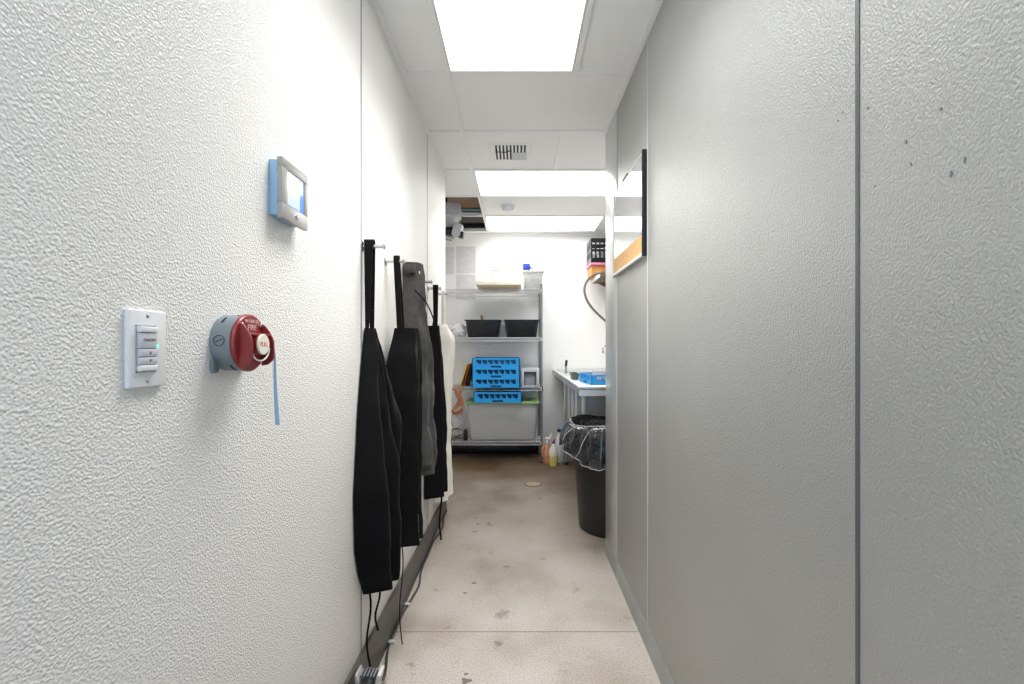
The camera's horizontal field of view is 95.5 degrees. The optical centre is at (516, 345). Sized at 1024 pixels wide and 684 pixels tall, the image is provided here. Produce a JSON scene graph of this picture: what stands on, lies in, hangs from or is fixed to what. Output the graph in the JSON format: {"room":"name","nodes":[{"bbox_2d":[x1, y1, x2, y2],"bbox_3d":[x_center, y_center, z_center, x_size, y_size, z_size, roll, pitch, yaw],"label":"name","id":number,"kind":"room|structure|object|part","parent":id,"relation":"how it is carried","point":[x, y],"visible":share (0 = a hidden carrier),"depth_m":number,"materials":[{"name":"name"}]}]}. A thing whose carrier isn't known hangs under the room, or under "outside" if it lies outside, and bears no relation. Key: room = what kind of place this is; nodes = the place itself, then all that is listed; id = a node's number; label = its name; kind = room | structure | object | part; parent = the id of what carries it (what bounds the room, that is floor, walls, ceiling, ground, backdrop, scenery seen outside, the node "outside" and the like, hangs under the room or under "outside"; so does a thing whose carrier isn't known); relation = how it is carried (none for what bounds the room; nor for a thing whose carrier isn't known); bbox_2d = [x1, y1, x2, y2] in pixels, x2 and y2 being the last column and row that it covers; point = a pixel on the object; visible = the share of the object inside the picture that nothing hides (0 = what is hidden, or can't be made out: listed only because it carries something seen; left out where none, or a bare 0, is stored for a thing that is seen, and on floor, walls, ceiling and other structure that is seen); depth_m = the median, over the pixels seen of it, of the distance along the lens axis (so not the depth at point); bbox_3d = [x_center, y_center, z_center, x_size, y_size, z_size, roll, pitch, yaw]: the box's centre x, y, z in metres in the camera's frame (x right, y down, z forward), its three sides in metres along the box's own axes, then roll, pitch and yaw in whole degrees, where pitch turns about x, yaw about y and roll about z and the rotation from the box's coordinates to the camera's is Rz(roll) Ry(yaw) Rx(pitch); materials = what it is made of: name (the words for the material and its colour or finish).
{"room":"restaurant back corridor","nodes":[
{"label":"restaurant back corridor","id":0,"kind":"room"},
{"bbox_2d":[0,0,444,683],"bbox_3d":[-0.611,-0.250,1.038,0.120,3.000,5.075,0,0,0],"label":"wall","id":1,"kind":"structure","parent":0,"point":[174,532],"depth_m":0.79,"materials":[{"name":"white paint"}]},
{"bbox_2d":[124,308,165,388],"bbox_3d":[-0.543,0.004,0.685,0.015,0.114,0.070,0,0,0],"label":"dimmer switch","id":2,"kind":"object","parent":1,"relation":"attached to","point":[144,330],"visible":1,"depth_m":0.67,"materials":[{"name":"white plastic"}]},
{"bbox_2d":[209,314,279,424],"bbox_3d":[-0.515,0.051,0.895,0.071,0.223,0.130,0,0,0],"label":"station","id":3,"kind":"object","parent":1,"relation":"attached to","point":[236,342],"visible":1,"depth_m":0.85,"materials":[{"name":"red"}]},
{"bbox_3d":[-0.509,-0.006,0.884,0.010,0.109,0.109,0,0,0],"label":"plate","id":4,"kind":"part","parent":3,"relation":"part of","materials":[{"name":"red plastic"}]},
{"bbox_3d":[-0.496,-0.003,0.884,0.022,0.041,0.041,0,0,0],"label":"knob stem","id":5,"kind":"part","parent":3,"relation":"part of","materials":[{"name":"white plastic"}]},
{"bbox_2d":[250,332,269,336],"bbox_3d":[-0.497,-0.019,0.884,0.019,0.014,0.070,0,0,0],"label":"hood","id":6,"kind":"object","parent":3,"relation":"attached to","point":[252,334],"depth_m":0.88,"materials":[{"name":"red plastic"}]},
{"bbox_3d":[-0.483,-0.003,0.884,0.004,0.039,0.039,0,0,0],"label":"knob","id":7,"kind":"part","parent":3,"relation":"part of","materials":[{"name":"beige plastic"}]},
{"bbox_2d":[269,156,307,230],"bbox_3d":[-0.534,-0.353,1.093,0.033,0.135,0.126,0,0,0],"label":"thermostat","id":8,"kind":"object","parent":1,"relation":"attached to","point":[288,186],"visible":1,"depth_m":1.06,"materials":[{"name":"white plastic"}]},
{"bbox_2d":[361,0,361,650],"bbox_3d":[-0.550,-0.025,1.642,0.002,2.550,0.006,0,0,0],"label":"trim","id":9,"kind":"structure","parent":1,"relation":"attached to","point":[361,0],"depth_m":1.64,"materials":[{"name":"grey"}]},
{"bbox_2d":[360,240,385,251],"bbox_3d":[-0.510,-0.355,1.655,0.082,0.040,0.040,0,0,0],"label":"peg","id":10,"kind":"object","parent":1,"relation":"attached to","point":[375,246],"visible":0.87,"depth_m":1.65,"materials":[{"name":"silver metal"}]},
{"bbox_2d":[353,239,401,666],"bbox_3d":[-0.487,0.367,1.708,0.122,1.495,0.305,0,0,0],"label":"apron","id":11,"kind":"object","parent":1,"relation":"attached to","point":[377,514],"visible":1,"depth_m":1.62,"materials":[{"name":"black fabric"}]},
{"bbox_2d":[384,256,404,265],"bbox_3d":[-0.510,-0.355,1.945,0.082,0.040,0.040,0,0,0],"label":"peg","id":12,"kind":"object","parent":1,"relation":"attached to","point":[386,260],"visible":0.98,"depth_m":1.94,"materials":[{"name":"silver metal"}]},
{"bbox_2d":[344,501,446,683],"bbox_3d":[-0.545,1.157,2.380,0.012,0.185,2.360,0,0,0],"label":"baseboard","id":13,"kind":"structure","parent":1,"relation":"attached to","point":[387,622],"depth_m":2.05,"materials":[{"name":"grey plastic"}]},
{"bbox_2d":[386,255,423,644],"bbox_3d":[-0.475,0.418,1.982,0.146,1.594,0.205,0,0,0],"label":"apron","id":14,"kind":"object","parent":1,"relation":"attached to","point":[404,360],"visible":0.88,"depth_m":1.92,"materials":[{"name":"black fabric"}]},
{"bbox_2d":[427,135,427,527],"bbox_3d":[-0.550,-0.025,2.852,0.002,2.550,0.012,0,0,0],"label":"trim","id":15,"kind":"structure","parent":1,"relation":"attached to","point":[427,135],"depth_m":2.85,"materials":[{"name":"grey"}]},
{"bbox_3d":[-0.510,-0.355,2.262,0.082,0.040,0.040,0,0,0],"label":"peg","id":16,"kind":"object","parent":1,"relation":"attached to","visible":0},
{"bbox_2d":[403,262,437,475],"bbox_3d":[-0.482,0.152,2.385,0.132,1.115,0.329,0,0,0],"label":"apron","id":17,"kind":"object","parent":16,"relation":"hanging from","point":[414,296],"visible":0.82,"depth_m":2.28,"materials":[{"name":"grey fabric"}]},
{"bbox_3d":[-0.510,-0.355,2.872,0.082,0.040,0.040,0,0,0],"label":"peg","id":18,"kind":"object","parent":1,"relation":"attached to","visible":0},
{"bbox_2d":[424,285,447,539],"bbox_3d":[-0.490,0.425,2.870,0.115,1.609,0.260,0,0,0],"label":"apron","id":19,"kind":"object","parent":18,"relation":"hanging from","point":[435,485],"visible":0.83,"depth_m":2.79,"materials":[{"name":"black fabric"}]},
{"bbox_2d":[377,0,656,232],"bbox_3d":[0.100,-1.313,1.700,2.800,0.015,7.600,0,0,0],"label":"ceiling","id":20,"kind":"structure","parent":0,"point":[616,28],"depth_m":2.49,"materials":[{"name":"white tile"}]},
{"bbox_2d":[501,204,514,211],"bbox_3d":[-0.083,-1.279,4.330,0.136,0.054,0.136,0,0,0],"label":"smoke detector","id":21,"kind":"object","parent":20,"relation":"attached to","point":[505,207],"visible":1,"depth_m":4.29,"materials":[{"name":"white plastic"}]},
{"bbox_2d":[488,143,532,160],"bbox_3d":[-0.043,-1.301,3.135,0.285,0.011,0.300,0,0,0],"label":"ceiling vent","id":22,"kind":"object","parent":20,"relation":"in","point":[498,151],"visible":1,"depth_m":3.12,"materials":[{"name":"white metal"}]},
{"bbox_3d":[0.015,-1.300,3.185,0.100,0.002,0.120,0,0,0],"label":"damper plate","id":23,"kind":"part","parent":22,"relation":"part of","materials":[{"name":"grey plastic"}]},
{"bbox_2d":[370,0,662,234],"bbox_3d":[0.100,-1.312,1.700,2.800,0.047,7.600,0,0,0],"label":"grid","id":24,"kind":"object","parent":20,"relation":"attached to","point":[446,72],"visible":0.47,"depth_m":2.50,"materials":[{"name":"white metal"}]},
{"bbox_2d":[445,197,463,240],"bbox_3d":[-0.691,-1.253,4.670,0.344,0.482,0.359,0,0,0],"label":"ceiling projector","id":25,"kind":"object","parent":24,"relation":"hanging from","point":[453,228],"visible":0.7,"depth_m":4.50,"materials":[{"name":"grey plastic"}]},
{"bbox_3d":[-0.660,-1.334,4.600,0.216,0.137,0.200,0,0,0],"label":"mounting plate","id":26,"kind":"part","parent":25,"relation":"part of","materials":[{"name":"grey plastic"}]},
{"bbox_2d":[460,223,485,227],"bbox_3d":[-0.690,-1.355,5.240,0.780,0.050,0.040,0,0,0],"label":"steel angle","id":27,"kind":"object","parent":24,"relation":"on","point":[465,225],"visible":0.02,"depth_m":5.22,"materials":[{"name":"black metal"}]},
{"bbox_2d":[432,0,587,71],"bbox_3d":[-0.027,-1.344,1.607,0.585,0.092,1.195,0,0,0],"label":"ceiling light","id":28,"kind":"object","parent":24,"relation":"attached to","point":[476,35],"visible":1,"depth_m":1.93,"materials":[{"name":"white plastic"}]},
{"bbox_2d":[474,171,605,195],"bbox_3d":[0.278,-1.344,3.742,1.195,0.092,0.585,0,0,0],"label":"ceiling light","id":29,"kind":"object","parent":24,"relation":"attached to","point":[490,183],"visible":0.56,"depth_m":3.72,"materials":[{"name":"white plastic"}]},
{"bbox_2d":[485,217,603,230],"bbox_3d":[0.278,-1.344,4.962,1.195,0.092,0.585,0,0,0],"label":"ceiling light","id":30,"kind":"object","parent":24,"relation":"attached to","point":[493,223],"visible":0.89,"depth_m":4.94,"materials":[{"name":"white plastic"}]},
{"bbox_2d":[378,454,660,683],"bbox_3d":[0.100,1.300,1.725,2.800,0.101,7.650,0,0,0],"label":"floor","id":31,"kind":"structure","parent":0,"point":[533,566],"depth_m":2.32,"materials":[{"name":"concrete"}]},
{"bbox_2d":[355,665,384,683],"bbox_3d":[-0.500,1.173,1.483,0.092,0.155,0.246,0,0,0],"label":"connector","id":32,"kind":"object","parent":31,"relation":"on","point":[371,675],"visible":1,"depth_m":1.56,"materials":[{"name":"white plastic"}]},
{"bbox_2d":[388,639,394,643],"bbox_3d":[-0.527,1.243,1.954,0.028,0.014,0.016,0,0,0],"label":"clip","id":33,"kind":"object","parent":31,"relation":"on","point":[391,641],"visible":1,"depth_m":1.95,"materials":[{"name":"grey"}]},
{"bbox_2d":[381,510,446,680],"bbox_3d":[-0.523,1.199,2.562,0.064,0.107,1.930,0,0,-1],"label":"power cord","id":34,"kind":"object","parent":31,"relation":"on","point":[416,590],"visible":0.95,"depth_m":2.21,"materials":[{"name":"black plastic"}]},
{"bbox_2d":[445,284,542,462],"bbox_3d":[-0.346,0.294,5.175,1.254,1.912,0.418,0,0,0],"label":"wire shelving unit","id":35,"kind":"object","parent":31,"relation":"on","point":[539,292],"visible":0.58,"depth_m":4.98,"materials":[{"name":"silver metal"}]},
{"bbox_2d":[448,322,466,336],"bbox_3d":[-0.665,-0.179,5.098,0.232,0.170,0.287,0,0,0],"label":"plastic bag","id":36,"kind":"object","parent":35,"relation":"on","point":[458,329],"visible":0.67,"depth_m":5.00,"materials":[{"name":"white"}]},
{"bbox_2d":[451,387,463,414],"bbox_3d":[-0.659,0.587,4.949,0.201,0.308,0.061,0,0,0],"label":"tubing","id":37,"kind":"object","parent":35,"relation":"hanging from","point":[460,402],"visible":0.95,"depth_m":4.95,"materials":[{"name":"brown rubber"}]},
{"bbox_2d":[451,428,463,439],"bbox_3d":[-0.669,0.960,5.128,0.193,0.116,0.269,0,0,10],"label":"cloth bundle","id":38,"kind":"object","parent":35,"relation":"on","point":[457,433],"visible":0.77,"depth_m":5.05,"materials":[{"name":"grey fabric"}]},
{"bbox_2d":[451,410,463,427],"bbox_3d":[-0.666,0.802,5.137,0.154,0.187,0.198,0,0,0],"label":"bag","id":39,"kind":"object","parent":38,"relation":"on","point":[457,421],"visible":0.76,"depth_m":5.07,"materials":[{"name":"white plastic"}]},
{"bbox_2d":[460,364,468,385],"bbox_3d":[-0.574,0.318,5.170,0.079,0.236,0.340,0,0,0],"label":"cutting board","id":40,"kind":"object","parent":35,"relation":"on","point":[467,365],"visible":0.75,"depth_m":5.03,"materials":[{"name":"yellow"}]},
{"bbox_2d":[464,425,467,440],"bbox_3d":[-0.556,0.938,5.030,0.043,0.165,0.044,0,0,0],"label":"squeeze bottle","id":41,"kind":"object","parent":35,"relation":"on","point":[465,426],"visible":1,"depth_m":5.01,"materials":[{"name":"black plastic"}]},
{"bbox_2d":[463,363,471,385],"bbox_3d":[-0.543,0.315,5.170,0.074,0.243,0.340,0,0,0],"label":"cutting board","id":42,"kind":"object","parent":35,"relation":"on","point":[469,366],"visible":0.67,"depth_m":5.04,"materials":[{"name":"brown plastic"}]},
{"bbox_2d":[466,364,471,385],"bbox_3d":[-0.512,0.312,5.170,0.068,0.249,0.340,0,0,0],"label":"cutting board","id":43,"kind":"object","parent":35,"relation":"on","point":[470,372],"visible":0.61,"depth_m":5.03,"materials":[{"name":"black plastic"}]},
{"bbox_2d":[464,320,502,336],"bbox_3d":[-0.366,-0.188,5.160,0.400,0.188,0.400,0,0,0],"label":"tub","id":44,"kind":"object","parent":35,"relation":"on","point":[475,328],"visible":0.84,"depth_m":4.99,"materials":[{"name":"black plastic"}]},
{"bbox_3d":[-0.346,-0.592,5.175,1.224,0.044,0.388,0,0,0],"label":"shelf","id":45,"kind":"part","parent":35,"relation":"part of","materials":[{"name":"silver metal"}]},
{"bbox_3d":[-0.346,1.043,5.175,1.224,0.044,0.388,0,0,0],"label":"shelf","id":46,"kind":"part","parent":35,"relation":"part of","materials":[{"name":"silver metal"}]},
{"bbox_2d":[472,378,519,387],"bbox_3d":[-0.220,0.386,5.107,0.500,0.103,0.495,0,0,0],"label":"dish rack","id":47,"kind":"object","parent":35,"relation":"on","point":[476,382],"visible":0.91,"depth_m":4.86,"materials":[{"name":"blue plastic"}]},
{"bbox_2d":[472,368,519,377],"bbox_3d":[-0.220,0.282,5.107,0.500,0.103,0.495,0,0,0],"label":"dish rack","id":48,"kind":"object","parent":47,"relation":"on","point":[476,372],"visible":0.96,"depth_m":4.86,"materials":[{"name":"blue plastic"}]},
{"bbox_2d":[472,357,519,367],"bbox_3d":[-0.220,0.179,5.107,0.500,0.103,0.495,0,0,0],"label":"dish rack","id":49,"kind":"object","parent":48,"relation":"on","point":[477,362],"visible":1,"depth_m":4.86,"materials":[{"name":"blue plastic"}]},
{"bbox_3d":[-0.346,0.460,5.175,1.224,0.044,0.388,0,0,0],"label":"shelf","id":50,"kind":"part","parent":35,"relation":"part of","materials":[{"name":"silver metal"}]},
{"bbox_3d":[-0.346,-0.071,5.175,1.224,0.044,0.388,0,0,0],"label":"shelf","id":51,"kind":"part","parent":35,"relation":"part of","materials":[{"name":"silver metal"}]},
{"bbox_2d":[475,280,520,288],"bbox_3d":[-0.193,-0.648,5.080,0.478,0.066,0.520,0,0,0],"label":"cutting board","id":52,"kind":"object","parent":35,"relation":"on","point":[481,284],"visible":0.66,"depth_m":4.83,"materials":[{"name":"beige"}]},
{"bbox_2d":[465,398,539,439],"bbox_3d":[-0.159,0.807,5.154,0.802,0.426,0.408,0,0,0],"label":"storage tote","id":53,"kind":"object","parent":35,"relation":"on","point":[487,421],"visible":0.98,"depth_m":5.01,"materials":[{"name":"grey plastic"}]},
{"bbox_2d":[474,388,521,402],"bbox_3d":[-0.203,0.539,5.112,0.505,0.109,0.485,0,0,0],"label":"dish rack","id":54,"kind":"object","parent":53,"relation":"on","point":[479,396],"visible":0.97,"depth_m":4.87,"materials":[{"name":"blue plastic"}]},
{"bbox_3d":[-0.159,0.608,5.154,0.802,0.028,0.408,0,0,0],"label":"lid","id":55,"kind":"part","parent":53,"relation":"part of","materials":[{"name":"green plastic"}]},
{"bbox_2d":[503,320,539,336],"bbox_3d":[0.051,-0.188,5.160,0.393,0.188,0.400,0,0,0],"label":"tub","id":56,"kind":"object","parent":35,"relation":"on","point":[514,328],"visible":0.85,"depth_m":4.99,"materials":[{"name":"black plastic"}]},
{"bbox_2d":[521,367,538,386],"bbox_3d":[0.142,0.340,5.150,0.192,0.194,0.360,0,0,0],"label":"bin","id":57,"kind":"object","parent":35,"relation":"on","point":[531,378],"visible":1,"depth_m":5.01,"materials":[{"name":"grey plastic"}]},
{"bbox_3d":[0.142,0.361,5.030,0.102,0.128,0.020,0,0,0],"label":"panel","id":58,"kind":"part","parent":57,"relation":"part of","materials":[{"name":"grey plastic"}]},
{"bbox_3d":[0.142,0.352,5.152,0.128,0.146,0.295,0,0,0],"label":"frame","id":59,"kind":"part","parent":57,"relation":"part of","materials":[{"name":"grey plastic"}]},
{"bbox_2d":[522,271,543,288],"bbox_3d":[0.176,-0.712,5.170,0.237,0.195,0.340,0,0,0],"label":"storage bin","id":60,"kind":"object","parent":35,"relation":"on","point":[532,279],"visible":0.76,"depth_m":5.02,"materials":[{"name":"grey plastic"}]},
{"bbox_2d":[523,263,531,270],"bbox_3d":[0.118,-0.768,5.130,0.107,0.283,0.060,0,0,0],"label":"spray bottle","id":61,"kind":"object","parent":60,"relation":"in","point":[526,266],"visible":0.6,"depth_m":5.11,"materials":[{"name":"plastic"}]},
{"bbox_3d":[0.262,0.293,5.365,0.025,1.886,0.024,0,0,0],"label":"post","id":62,"kind":"part","parent":35,"relation":"part of","materials":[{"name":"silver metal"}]},
{"bbox_3d":[0.262,0.293,4.985,0.025,1.886,0.024,0,0,0],"label":"post","id":63,"kind":"part","parent":35,"relation":"part of","materials":[{"name":"silver metal"}]},
{"bbox_2d":[524,481,541,486],"bbox_3d":[0.145,1.248,4.212,0.156,0.004,0.156,0,0,0],"label":"floor drain","id":64,"kind":"object","parent":31,"relation":"on","point":[529,483],"visible":1,"depth_m":4.22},
{"bbox_2d":[542,434,551,463],"bbox_3d":[0.320,1.093,4.970,0.115,0.315,0.074,0,0,0],"label":"spray bottle","id":65,"kind":"object","parent":31,"relation":"on","point":[545,453],"visible":0.9,"depth_m":4.94,"materials":[{"name":"orange plastic"}]},
{"bbox_2d":[549,441,557,465],"bbox_3d":[0.382,1.125,4.860,0.096,0.250,0.077,0,0,0],"label":"soap bottle","id":66,"kind":"object","parent":31,"relation":"on","point":[553,452],"visible":1,"depth_m":4.83,"materials":[{"name":"yellow"}]},
{"bbox_2d":[555,429,563,462],"bbox_3d":[0.455,1.074,5.020,0.110,0.352,0.088,0,0,0],"label":"bottle","id":67,"kind":"object","parent":31,"relation":"on","point":[560,448],"visible":0.63,"depth_m":4.99,"materials":[{"name":"white plastic"}]},
{"bbox_2d":[568,454,574,460],"bbox_3d":[0.575,1.119,5.080,0.124,0.262,0.099,0,0,0],"label":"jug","id":68,"kind":"object","parent":31,"relation":"on","point":[570,458],"visible":0.16,"depth_m":5.03,"materials":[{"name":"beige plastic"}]},
{"bbox_2d":[552,368,605,464],"bbox_3d":[0.837,0.754,4.327,0.856,0.992,2.115,0,0,0],"label":"table","id":69,"kind":"object","parent":31,"relation":"on","point":[579,397],"depth_m":3.66,"materials":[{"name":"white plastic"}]},
{"bbox_2d":[564,360,567,372],"bbox_3d":[0.553,0.231,5.241,0.047,0.149,0.066,0,0,0],"label":"valve","id":70,"kind":"object","parent":69,"relation":"on","point":[566,361],"visible":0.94,"depth_m":5.23,"materials":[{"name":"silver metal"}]},
{"bbox_3d":[0.520,0.767,4.900,0.040,0.906,0.040,0,0,0],"label":"leg","id":71,"kind":"part","parent":69,"relation":"part of","materials":[{"name":"silver metal"}]},
{"bbox_2d":[569,372,578,379],"bbox_3d":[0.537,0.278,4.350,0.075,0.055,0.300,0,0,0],"label":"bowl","id":72,"kind":"object","parent":69,"relation":"on","point":[574,375],"visible":0.94,"depth_m":4.23,"materials":[{"name":"green plastic"}]},
{"bbox_2d":[560,372,588,384],"bbox_3d":[0.855,0.309,4.338,0.800,0.007,2.075,0,0,0],"label":"countertop","id":73,"kind":"structure","parent":69,"relation":"on","point":[566,374],"depth_m":4.25,"materials":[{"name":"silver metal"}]},
{"bbox_3d":[0.520,0.767,3.600,0.040,0.906,0.040,0,0,0],"label":"leg","id":74,"kind":"part","parent":69,"relation":"part of","materials":[{"name":"silver metal"}]},
{"bbox_3d":[0.839,0.532,4.160,0.722,0.437,1.000,0,0,0],"label":"sink bowl","id":75,"kind":"part","parent":69,"relation":"part of","materials":[{"name":"silver metal"}]},
{"bbox_2d":[579,372,605,384],"bbox_3d":[0.795,0.267,3.860,0.470,0.078,0.400,0,0,-6],"label":"dish rack","id":76,"kind":"object","parent":69,"relation":"on","point":[589,379],"visible":0.44,"depth_m":3.66,"materials":[{"name":"blue plastic"}]},
{"bbox_2d":[592,370,603,380],"bbox_3d":[0.665,0.245,3.830,0.098,0.088,0.098,0,0,0],"label":"cup","id":77,"kind":"object","parent":76,"relation":"in","point":[594,372],"visible":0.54,"depth_m":3.80,"materials":[{"name":"white plastic"}]},
{"bbox_2d":[583,270,605,322],"bbox_3d":[0.892,-0.219,4.350,0.545,1.049,0.044,0,0,0],"label":"hose","id":78,"kind":"object","parent":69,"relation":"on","point":[601,272],"visible":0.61,"depth_m":4.34,"materials":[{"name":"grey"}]},
{"bbox_2d":[559,414,605,537],"bbox_3d":[0.656,0.875,3.221,0.717,0.749,0.702,0,0,0],"label":"trash can","id":79,"kind":"object","parent":31,"relation":"on","point":[582,436],"visible":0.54,"depth_m":3.03,"materials":[{"name":"black plastic"}]},
{"bbox_2d":[445,217,605,449],"bbox_3d":[0.085,-0.250,5.460,2.670,3.000,0.120,0,0,0],"label":"wall","id":80,"kind":"structure","parent":0,"point":[573,332],"depth_m":5.40,"materials":[{"name":"white paint"}]},
{"bbox_2d":[445,247,453,273],"bbox_3d":[-0.792,-0.992,5.398,0.122,0.313,0.003,0,0,0],"label":"notice sheet","id":81,"kind":"object","parent":80,"relation":"attached to","point":[449,251],"visible":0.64,"depth_m":5.40,"materials":[{"name":"paper"}]},
{"bbox_2d":[447,197,481,212],"bbox_3d":[-0.640,-1.555,4.695,0.880,0.030,1.390,0,0,0],"label":"plywood panel","id":82,"kind":"object","parent":80,"relation":"attached to","point":[465,202],"visible":0.02,"depth_m":4.99,"materials":[{"name":"brown wood"}]},
{"bbox_2d":[456,275,475,298],"bbox_3d":[-0.593,-0.687,5.398,0.224,0.283,0.003,0,0,0],"label":"notice sheet","id":83,"kind":"object","parent":80,"relation":"attached to","point":[462,281],"visible":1,"depth_m":5.40,"materials":[{"name":"paper"}]},
{"bbox_2d":[456,247,475,272],"bbox_3d":[-0.593,-0.999,5.398,0.224,0.312,0.003,0,0,0],"label":"notice sheet","id":84,"kind":"object","parent":80,"relation":"attached to","point":[465,256],"visible":1,"depth_m":5.40,"materials":[{"name":"paper"}]},
{"bbox_2d":[451,445,538,453],"bbox_3d":[-0.425,1.191,5.394,1.350,0.118,0.012,0,0,0],"label":"baseboard","id":85,"kind":"structure","parent":80,"relation":"attached to","point":[456,449],"depth_m":5.39,"materials":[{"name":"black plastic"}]},
{"bbox_2d":[557,368,605,371],"bbox_3d":[0.858,0.283,5.379,0.795,0.050,0.012,0,0,0],"label":"backsplash","id":86,"kind":"structure","parent":80,"relation":"attached to","point":[558,369],"depth_m":5.37,"materials":[{"name":"silver metal"}]},
{"bbox_2d":[549,456,557,465],"bbox_3d":[0.382,1.198,4.860,0.096,0.105,0.077,0,0,0],"label":"liquid","id":87,"kind":"object","parent":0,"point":[553,460],"depth_m":4.83,"materials":[{"name":"yellow liquid"}]},
{"bbox_2d":[617,0,1023,683],"bbox_3d":[0.609,-0.250,0.682,0.120,3.000,4.365,0,0,0],"label":"wall","id":88,"kind":"structure","parent":0,"point":[751,163],"depth_m":0.83,"materials":[{"name":"white paint"}]},
{"bbox_2d":[606,110,616,560],"bbox_3d":[0.548,-0.025,2.706,0.004,2.550,0.322,0,0,0],"label":"door frame","id":89,"kind":"structure","parent":88,"relation":"attached to","point":[611,135],"depth_m":2.72,"materials":[{"name":"silver metal"}]},
{"bbox_2d":[612,149,646,277],"bbox_3d":[0.539,-0.608,2.282,0.020,0.451,0.636,0,0,0],"label":"mirror","id":90,"kind":"object","parent":88,"relation":"attached to","point":[630,200],"visible":1,"depth_m":2.19,"materials":[{"name":"grey"}]},
{"bbox_3d":[0.542,-0.608,2.595,0.013,0.451,0.010,0,0,0],"label":"rail","id":91,"kind":"part","parent":90,"relation":"part of","materials":[{"name":"silver metal"}]},
{"bbox_3d":[0.543,-0.829,2.284,0.012,0.008,0.612,0,0,0],"label":"rail","id":92,"kind":"part","parent":90,"relation":"part of","materials":[{"name":"silver metal"}]},
{"bbox_3d":[0.544,-0.609,2.283,0.010,0.433,0.618,0,0,0],"label":"panel","id":93,"kind":"part","parent":90,"relation":"part of","materials":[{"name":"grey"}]},
{"bbox_3d":[0.539,-0.389,2.284,0.020,0.014,0.612,0,0,0],"label":"rail","id":94,"kind":"part","parent":90,"relation":"part of","materials":[{"name":"silver metal"}]},
{"bbox_3d":[0.539,-0.608,1.971,0.020,0.451,0.014,0,0,0],"label":"rail","id":95,"kind":"part","parent":90,"relation":"part of","materials":[{"name":"black metal"}]},
{"bbox_2d":[604,537,674,683],"bbox_3d":[0.541,1.212,1.433,0.016,0.075,2.865,0,0,0],"label":"baseboard","id":96,"kind":"structure","parent":88,"relation":"attached to","point":[661,669],"depth_m":2.03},
{"bbox_2d":[647,36,647,626],"bbox_3d":[0.548,-0.025,1.949,0.002,2.550,0.010,0,0,0],"label":"trim","id":97,"kind":"structure","parent":88,"relation":"attached to","point":[647,36],"depth_m":1.95,"materials":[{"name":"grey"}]},
{"bbox_2d":[855,0,859,683],"bbox_3d":[0.548,-0.025,0.749,0.002,2.550,0.009,0,0,0],"label":"trim","id":98,"kind":"structure","parent":88,"relation":"attached to","point":[857,2],"depth_m":0.75,"materials":[{"name":"grey metal"}]},
{"bbox_3d":[1.330,-0.250,4.072,0.120,3.000,2.655,0,0,0],"label":"wall","id":99,"kind":"structure","parent":0,"visible":0},
{"bbox_2d":[591,273,605,286],"bbox_3d":[1.057,-0.639,5.030,0.422,0.218,0.550,0,0,0],"label":"wall shelf","id":100,"kind":"object","parent":99,"relation":"attached to","point":[600,279],"visible":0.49,"depth_m":5.04,"materials":[{"name":"white plastic"}]},
{"bbox_2d":[588,266,605,279],"bbox_3d":[0.988,-0.808,5.155,0.365,0.120,0.270,0,0,0],"label":"cardboard box","id":101,"kind":"object","parent":100,"relation":"on","point":[593,269],"visible":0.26,"depth_m":5.02,"materials":[{"name":"orange cardboard"}]},
{"bbox_2d":[586,263,605,269],"bbox_3d":[0.990,-0.883,5.155,0.400,0.030,0.320,0,0,0],"label":"tray","id":102,"kind":"object","parent":101,"relation":"on","point":[590,264],"visible":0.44,"depth_m":5.01,"materials":[{"name":"pink plastic"}]},
{"bbox_2d":[587,238,605,265],"bbox_3d":[0.960,-1.029,5.155,0.330,0.262,0.310,0,0,0],"label":"crate","id":103,"kind":"object","parent":102,"relation":"on","point":[590,245],"visible":0.43,"depth_m":5.00,"materials":[{"name":"black plastic"}]},
{"bbox_2d":[592,247,605,257],"bbox_3d":[0.961,-1.012,5.148,0.250,0.163,0.237,0,0,0],"label":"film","id":104,"kind":"object","parent":103,"relation":"in","point":[593,255],"visible":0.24,"depth_m":5.07,"materials":[{"name":"white plastic"}]},
{"bbox_3d":[-1.160,-0.250,4.427,0.120,3.000,1.945,0,0,0],"label":"wall","id":105,"kind":"structure","parent":0,"visible":0},
{"bbox_2d":[461,208,480,210],"bbox_3d":[-0.640,-1.350,4.600,0.880,0.028,0.027,0,0,0],"label":"pipe","id":106,"kind":"object","parent":105,"relation":"attached to","point":[462,209],"visible":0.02,"depth_m":4.59,"materials":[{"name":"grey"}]},
{"bbox_3d":[-0.510,-0.355,3.180,0.082,0.040,0.040,0,0,0],"label":"peg","id":107,"kind":"object","parent":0,"visible":0},
{"bbox_2d":[434,291,454,502],"bbox_3d":[-0.491,0.328,3.240,0.114,1.414,0.360,0,0,0],"label":"apron","id":108,"kind":"object","parent":107,"relation":"hanging from","point":[447,338],"visible":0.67,"depth_m":3.19,"materials":[{"name":"white fabric"}]}
]}

